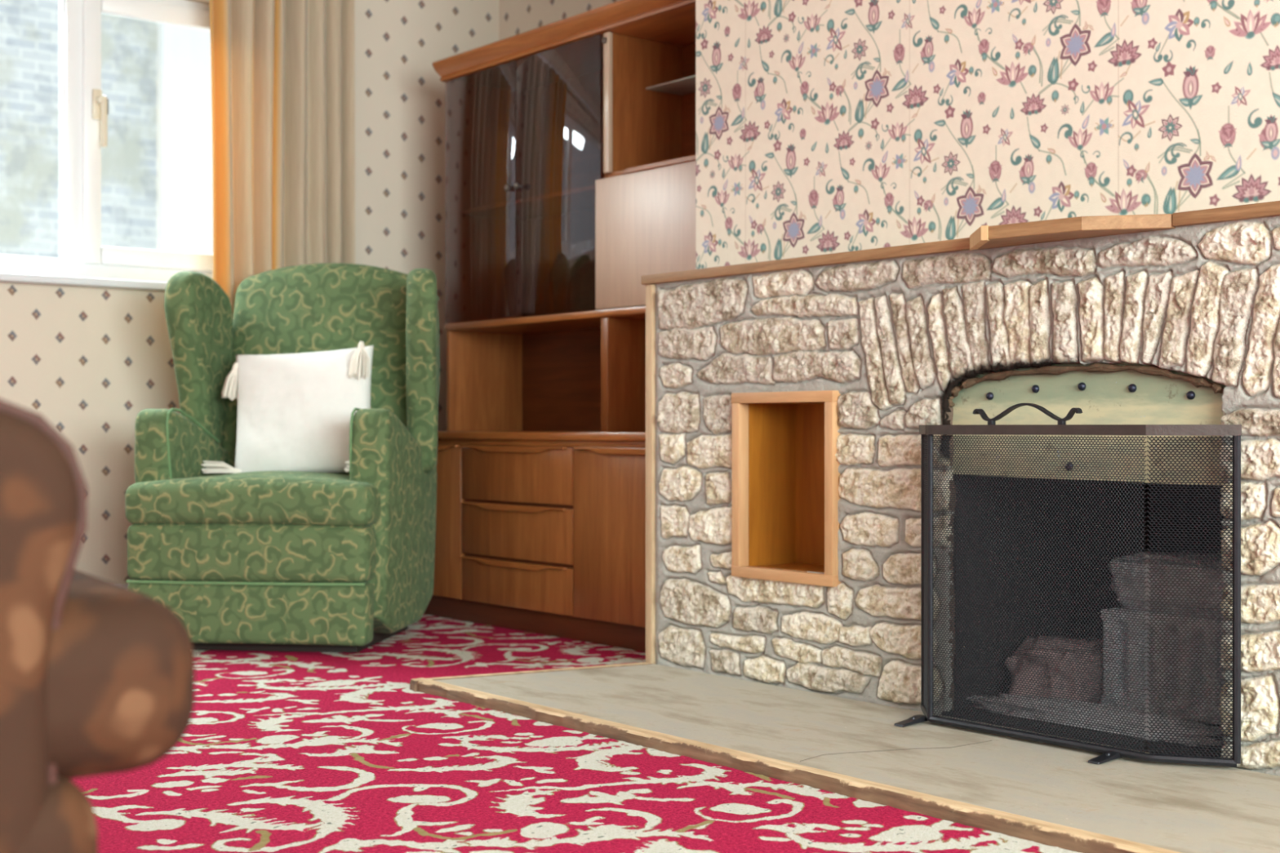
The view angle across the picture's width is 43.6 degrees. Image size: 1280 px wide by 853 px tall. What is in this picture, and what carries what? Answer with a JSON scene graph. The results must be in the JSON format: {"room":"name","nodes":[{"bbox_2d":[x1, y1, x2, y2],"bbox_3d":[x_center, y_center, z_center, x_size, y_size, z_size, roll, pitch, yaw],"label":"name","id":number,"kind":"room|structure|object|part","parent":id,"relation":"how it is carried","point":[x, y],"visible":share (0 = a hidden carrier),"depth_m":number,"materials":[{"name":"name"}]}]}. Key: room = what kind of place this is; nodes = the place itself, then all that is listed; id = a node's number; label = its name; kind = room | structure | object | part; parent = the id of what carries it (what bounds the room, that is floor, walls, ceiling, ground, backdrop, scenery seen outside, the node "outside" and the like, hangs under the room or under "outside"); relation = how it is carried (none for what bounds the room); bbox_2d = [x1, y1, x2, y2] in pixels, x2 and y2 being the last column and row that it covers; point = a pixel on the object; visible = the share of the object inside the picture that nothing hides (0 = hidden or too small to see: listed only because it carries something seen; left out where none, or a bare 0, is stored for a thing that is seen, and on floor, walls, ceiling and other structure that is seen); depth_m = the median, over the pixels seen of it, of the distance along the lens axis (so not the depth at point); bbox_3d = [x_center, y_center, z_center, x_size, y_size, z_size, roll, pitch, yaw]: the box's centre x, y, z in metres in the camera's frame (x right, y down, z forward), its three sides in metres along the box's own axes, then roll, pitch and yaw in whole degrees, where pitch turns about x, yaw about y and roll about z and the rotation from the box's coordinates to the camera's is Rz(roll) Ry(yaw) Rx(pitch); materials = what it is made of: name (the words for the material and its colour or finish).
{"room":"living room","nodes":[
{"label":"living room","id":0,"kind":"room"},
{"bbox_2d":[0,0,499,584],"bbox_3d":[-2.734,-0.555,4.642,5.830,2.400,0.250,0,0,-39],"label":"wall","id":1,"kind":"structure","parent":0,"point":[87,361],"depth_m":5.41,"materials":[{"name":"paper"}]},
{"bbox_2d":[0,272,167,291],"bbox_3d":[-2.168,-0.472,4.952,2.300,0.027,0.125,0,0,-39],"label":"trim","id":2,"kind":"structure","parent":1,"relation":"attached to","point":[12,277],"depth_m":5.17,"materials":[{"name":"white paint"}]},
{"bbox_2d":[0,0,213,282],"bbox_3d":[-2.213,-0.980,5.000,2.190,0.990,0.134,0,0,-39],"label":"window","id":3,"kind":"structure","parent":1,"relation":"in","point":[83,109],"depth_m":5.29,"materials":[{"name":"white plastic"}]},
{"bbox_3d":[-1.786,-1.022,5.291,0.038,0.195,0.046,0,0,-39],"label":"handle","id":4,"kind":"part","parent":3,"relation":"part of","materials":[{"name":"white plastic"}]},
{"bbox_3d":[-1.620,-0.993,5.487,0.595,0.904,0.048,0,0,-39],"label":"sash","id":5,"kind":"part","parent":3,"relation":"part of","materials":[{"name":"white plastic"}]},
{"bbox_2d":[118,583,128,587],"bbox_3d":[-2.649,0.583,4.537,5.430,0.125,0.020,0,0,-39],"label":"baseboard","id":6,"kind":"structure","parent":1,"relation":"attached to","point":[125,585],"depth_m":5.29,"materials":[{"name":"white paint"}]},
{"bbox_3d":[-1.993,-1.590,4.936,2.750,0.023,0.023,0,0,-39],"label":"rail","id":7,"kind":"object","parent":1,"relation":"attached to","visible":0},
{"bbox_2d":[209,0,355,319],"bbox_3d":[-1.246,-0.615,5.549,0.554,1.920,0.096,0,0,-39],"label":"curtain","id":8,"kind":"object","parent":7,"relation":"hanging from","point":[282,71],"visible":0.43,"depth_m":5.52,"materials":[{"name":"beige fabric"}]},
{"bbox_2d":[499,0,620,40],"bbox_3d":[0.141,-0.555,5.571,0.200,2.400,1.943,0,0,-39],"label":"wall","id":9,"kind":"structure","parent":0,"point":[517,17],"depth_m":6.07,"materials":[{"name":"paper"}]},
{"bbox_2d":[70,613,1080,852],"bbox_3d":[-0.285,0.645,1.639,5.430,0.002,7.500,0,0,-39],"label":"floor","id":10,"kind":"structure","parent":0,"point":[279,752],"depth_m":2.92,"materials":[{"name":"carpet"}]},
{"bbox_2d":[0,399,195,852],"bbox_3d":[-0.980,0.185,1.468,0.940,0.920,0.950,0,0,-32],"label":"sofa","id":11,"kind":"object","parent":10,"relation":"on","point":[97,675],"visible":1,"depth_m":1.25,"materials":[{"name":"brown leather"}]},
{"bbox_3d":[-0.805,0.251,1.118,0.775,0.548,0.170,0,0,-32],"label":"arm","id":12,"kind":"part","parent":11,"relation":"part of"},
{"bbox_2d":[46,568,195,778],"bbox_3d":[-0.874,0.213,1.422,0.810,0.184,0.740,0,0,-32],"label":"armrest","id":13,"kind":"object","parent":11,"relation":"on","point":[121,662],"depth_m":1.29,"materials":[{"name":"brown leather"}]},
{"bbox_2d":[124,262,439,653],"bbox_3d":[-1.036,0.053,4.923,0.866,1.185,0.839,0,0,7],"label":"armchair","id":14,"kind":"object","parent":10,"relation":"on","point":[259,561],"visible":0.92,"depth_m":4.65,"materials":[{"name":"green fabric"}]},
{"bbox_3d":[-1.389,0.278,4.954,0.124,0.665,0.587,0,0,7],"label":"arm","id":15,"kind":"part","parent":14,"relation":"part of"},
{"bbox_3d":[-1.115,0.528,4.576,0.717,0.176,0.110,0,0,7],"label":"skirt panel","id":16,"kind":"part","parent":14,"relation":"part of","materials":[{"name":"green fabric"}]},
{"bbox_3d":[-1.113,0.358,4.579,0.720,0.174,0.119,0,0,7],"label":"footrest panel","id":17,"kind":"part","parent":14,"relation":"part of","materials":[{"name":"green fabric"}]},
{"bbox_2d":[124,471,381,526],"bbox_3d":[-1.085,0.212,4.800,0.736,0.163,0.575,0,0,7],"label":"seat cushion","id":18,"kind":"object","parent":14,"relation":"on","point":[156,498],"depth_m":4.53,"materials":[{"name":"green fabric"}]},
{"bbox_2d":[201,341,373,473],"bbox_3d":[-1.058,-0.049,4.925,0.547,0.431,0.258,0,0,13],"label":"cushion","id":19,"kind":"object","parent":14,"relation":"on","point":[295,411],"visible":0.83,"depth_m":4.91,"materials":[{"name":"white fabric"}]},
{"bbox_3d":[-1.072,0.623,4.878,0.600,0.045,0.540,0,0,7],"label":"frame","id":20,"kind":"part","parent":14,"relation":"part of","materials":[{"name":"green fabric"}]},
{"bbox_3d":[-1.031,-0.142,5.187,0.640,0.794,0.313,0,0,7],"label":"backrest","id":21,"kind":"part","parent":14,"relation":"part of","materials":[{"name":"green fabric"}]},
{"bbox_3d":[-1.033,0.185,5.176,0.660,0.800,0.202,0,0,7],"label":"panel","id":22,"kind":"part","parent":14,"relation":"part of","materials":[{"name":"fabric"}]},
{"bbox_3d":[-1.079,0.360,4.859,0.708,0.232,0.514,0,0,7],"label":"seat","id":23,"kind":"part","parent":14,"relation":"part of","materials":[{"name":"green fabric"}]},
{"bbox_3d":[-0.746,0.278,4.872,0.126,0.665,0.589,0,0,7],"label":"arm","id":24,"kind":"part","parent":14,"relation":"part of"},
{"bbox_2d":[423,0,695,652],"bbox_3d":[-0.134,-0.319,5.146,0.563,1.928,1.548,0,0,-39],"label":"cabinet","id":25,"kind":"object","parent":10,"relation":"on","point":[571,141],"depth_m":5.19,"materials":[{"name":"brown wood"}]},
{"bbox_3d":[-0.700,0.316,5.438,0.020,0.507,0.361,0,0,-39],"label":"cupboard door","id":26,"kind":"part","parent":25,"relation":"part of","materials":[{"name":"brown wood"}]},
{"bbox_3d":[-0.708,0.069,5.425,0.017,0.019,0.331,0,0,-39],"label":"handle","id":27,"kind":"part","parent":25,"relation":"part of","materials":[{"name":"brown wood"}]},
{"bbox_3d":[-0.439,-0.795,5.317,0.023,0.022,0.022,0,0,-39],"label":"knob","id":28,"kind":"part","parent":25,"relation":"part of","materials":[{"name":"metal"}]},
{"bbox_3d":[-0.405,0.433,5.052,0.017,0.019,0.564,0,0,-39],"label":"handle","id":29,"kind":"part","parent":25,"relation":"part of","materials":[{"name":"brown wood"}]},
{"bbox_3d":[-0.405,0.255,5.052,0.017,0.019,0.564,0,0,-39],"label":"handle","id":30,"kind":"part","parent":25,"relation":"part of","materials":[{"name":"brown wood"}]},
{"bbox_3d":[-0.405,0.070,5.052,0.017,0.019,0.564,0,0,-39],"label":"handle","id":31,"kind":"part","parent":25,"relation":"part of","materials":[{"name":"brown wood"}]},
{"bbox_3d":[-0.403,-0.795,5.274,0.023,0.022,0.022,0,0,-39],"label":"knob","id":32,"kind":"part","parent":25,"relation":"part of","materials":[{"name":"metal"}]},
{"bbox_2d":[462,555,573,616],"bbox_3d":[-0.390,0.497,5.058,0.020,0.143,0.608,0,0,-39],"label":"drawer","id":33,"kind":"object","parent":25,"relation":"in","point":[519,584],"depth_m":5.03,"materials":[{"name":"brown wood"}]},
{"bbox_2d":[462,503,573,564],"bbox_3d":[-0.390,0.331,5.058,0.020,0.168,0.608,0,0,-39],"label":"drawer","id":34,"kind":"object","parent":25,"relation":"in","point":[499,534],"depth_m":5.03,"materials":[{"name":"brown wood"}]},
{"bbox_2d":[462,447,573,505],"bbox_3d":[-0.390,0.149,5.058,0.020,0.174,0.608,0,0,-39],"label":"drawer","id":35,"kind":"object","parent":25,"relation":"in","point":[491,476],"depth_m":5.04,"materials":[{"name":"brown wood"}]},
{"bbox_2d":[460,184,595,220],"bbox_3d":[-0.258,-0.759,5.408,0.266,0.015,0.869,0,0,-39],"label":"shelf","id":36,"kind":"object","parent":25,"relation":"attached to","point":[579,202],"depth_m":5.52,"materials":[{"name":"brown wood"}]},
{"bbox_3d":[-0.327,0.049,4.986,0.018,0.020,1.540,0,0,-39],"label":"rail","id":37,"kind":"part","parent":25,"relation":"part of","materials":[{"name":"brown wood"}]},
{"bbox_2d":[437,431,645,440],"bbox_3d":[-0.134,0.026,5.146,0.563,0.025,1.548,0,0,-39],"label":"shelf","id":38,"kind":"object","parent":25,"relation":"on","point":[502,435],"depth_m":4.91,"materials":[{"name":"brown wood"}]},
{"bbox_2d":[444,306,645,333],"bbox_3d":[-0.096,-0.352,5.168,0.320,0.022,1.491,0,0,-39],"label":"shelf","id":39,"kind":"object","parent":25,"relation":"attached to","point":[588,322],"depth_m":5.31,"materials":[{"name":"brown wood"}]},
{"bbox_3d":[-0.223,-1.252,5.062,0.066,0.062,1.528,0,0,-39],"label":"cornice","id":40,"kind":"part","parent":25,"relation":"part of","materials":[{"name":"brown wood"}]},
{"bbox_3d":[0.038,-0.605,5.263,0.008,1.237,1.470,0,0,-39],"label":"panel","id":41,"kind":"part","parent":25,"relation":"part of","materials":[{"name":"brown wood"}]},
{"bbox_3d":[-0.020,0.316,4.605,0.020,0.507,0.550,0,0,-39],"label":"cupboard door","id":42,"kind":"part","parent":25,"relation":"part of","materials":[{"name":"brown wood"}]},
{"bbox_3d":[-0.029,0.069,4.591,0.017,0.019,0.520,0,0,-39],"label":"handle","id":43,"kind":"part","parent":25,"relation":"part of","materials":[{"name":"brown wood"}]},
{"bbox_3d":[0.104,-0.775,4.674,0.022,0.016,0.493,0,0,-39],"label":"flap pull","id":44,"kind":"part","parent":25,"relation":"part of","materials":[{"name":"brown wood"}]},
{"bbox_2d":[645,75,695,95],"bbox_3d":[0.258,-1.067,4.866,0.150,0.006,0.574,0,0,-39],"label":"glass shelf","id":45,"kind":"object","parent":25,"relation":"attached to","point":[686,86],"depth_m":5.04,"materials":[{"name":"clear glass"}]},
{"bbox_2d":[409,662,1279,852],"bbox_3d":[0.470,0.637,3.163,0.642,0.036,2.508,0,0,-39],"label":"hearth","id":46,"kind":"object","parent":10,"relation":"on","point":[1048,794],"visible":0.92,"depth_m":2.98,"materials":[{"name":"stone"}]},
{"bbox_2d":[893,403,1241,767],"bbox_3d":[0.790,0.286,3.140,0.182,0.668,0.768,0,0,-39],"label":"fire screen","id":47,"kind":"object","parent":46,"relation":"on","point":[1109,753],"visible":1,"depth_m":3.05,"materials":[{"name":"black metal"}]},
{"bbox_3d":[0.760,-0.025,3.153,0.015,0.045,0.253,0,0,-39],"label":"handle","id":48,"kind":"part","parent":47,"relation":"part of","materials":[{"name":"black metal"}]},
{"bbox_3d":[0.769,0.311,3.144,0.002,0.590,0.512,0,0,-40],"label":"panel","id":49,"kind":"part","parent":47,"relation":"part of","materials":[{"name":"black metal"}]},
{"bbox_3d":[0.815,0.005,3.159,0.117,0.020,0.766,0,0,-39],"label":"rail","id":50,"kind":"part","parent":47,"relation":"part of","materials":[{"name":"black metal"}]},
{"bbox_2d":[640,200,1279,776],"bbox_3d":[0.911,0.120,3.456,0.660,1.050,2.365,0,0,-39],"label":"stone fireplace","id":51,"kind":"object","parent":10,"relation":"on","point":[788,401],"visible":0.74,"depth_m":3.54,"materials":[{"name":"stone"}]},
{"bbox_3d":[0.348,0.355,3.833,0.035,0.026,0.346,0,0,-39],"label":"frame rail","id":52,"kind":"part","parent":51,"relation":"part of","materials":[{"name":"brown wood"}]},
{"bbox_3d":[0.348,-0.072,3.833,0.035,0.026,0.346,0,0,-39],"label":"frame rail","id":53,"kind":"part","parent":51,"relation":"part of","materials":[{"name":"brown wood"}]},
{"bbox_3d":[0.887,-0.013,3.227,0.003,0.245,0.720,0,0,-39],"label":"hood plate","id":54,"kind":"part","parent":51,"relation":"part of","materials":[{"name":"metal"}]},
{"bbox_2d":[695,0,1279,269],"bbox_3d":[0.984,-1.030,3.304,0.001,1.450,2.637,0,0,-39],"label":"wall","id":55,"kind":"structure","parent":0,"point":[823,126],"depth_m":3.61,"materials":[{"name":"paper"}]},
{"label":"outside","id":56,"kind":"structure","parent":0,"visible":0},
{"bbox_2d":[0,0,213,257],"bbox_3d":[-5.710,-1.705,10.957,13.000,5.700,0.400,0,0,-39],"label":"window pane","id":57,"kind":"structure","parent":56,"point":[157,188],"depth_m":12.25,"materials":[{"name":"clear glass"}]}
]}

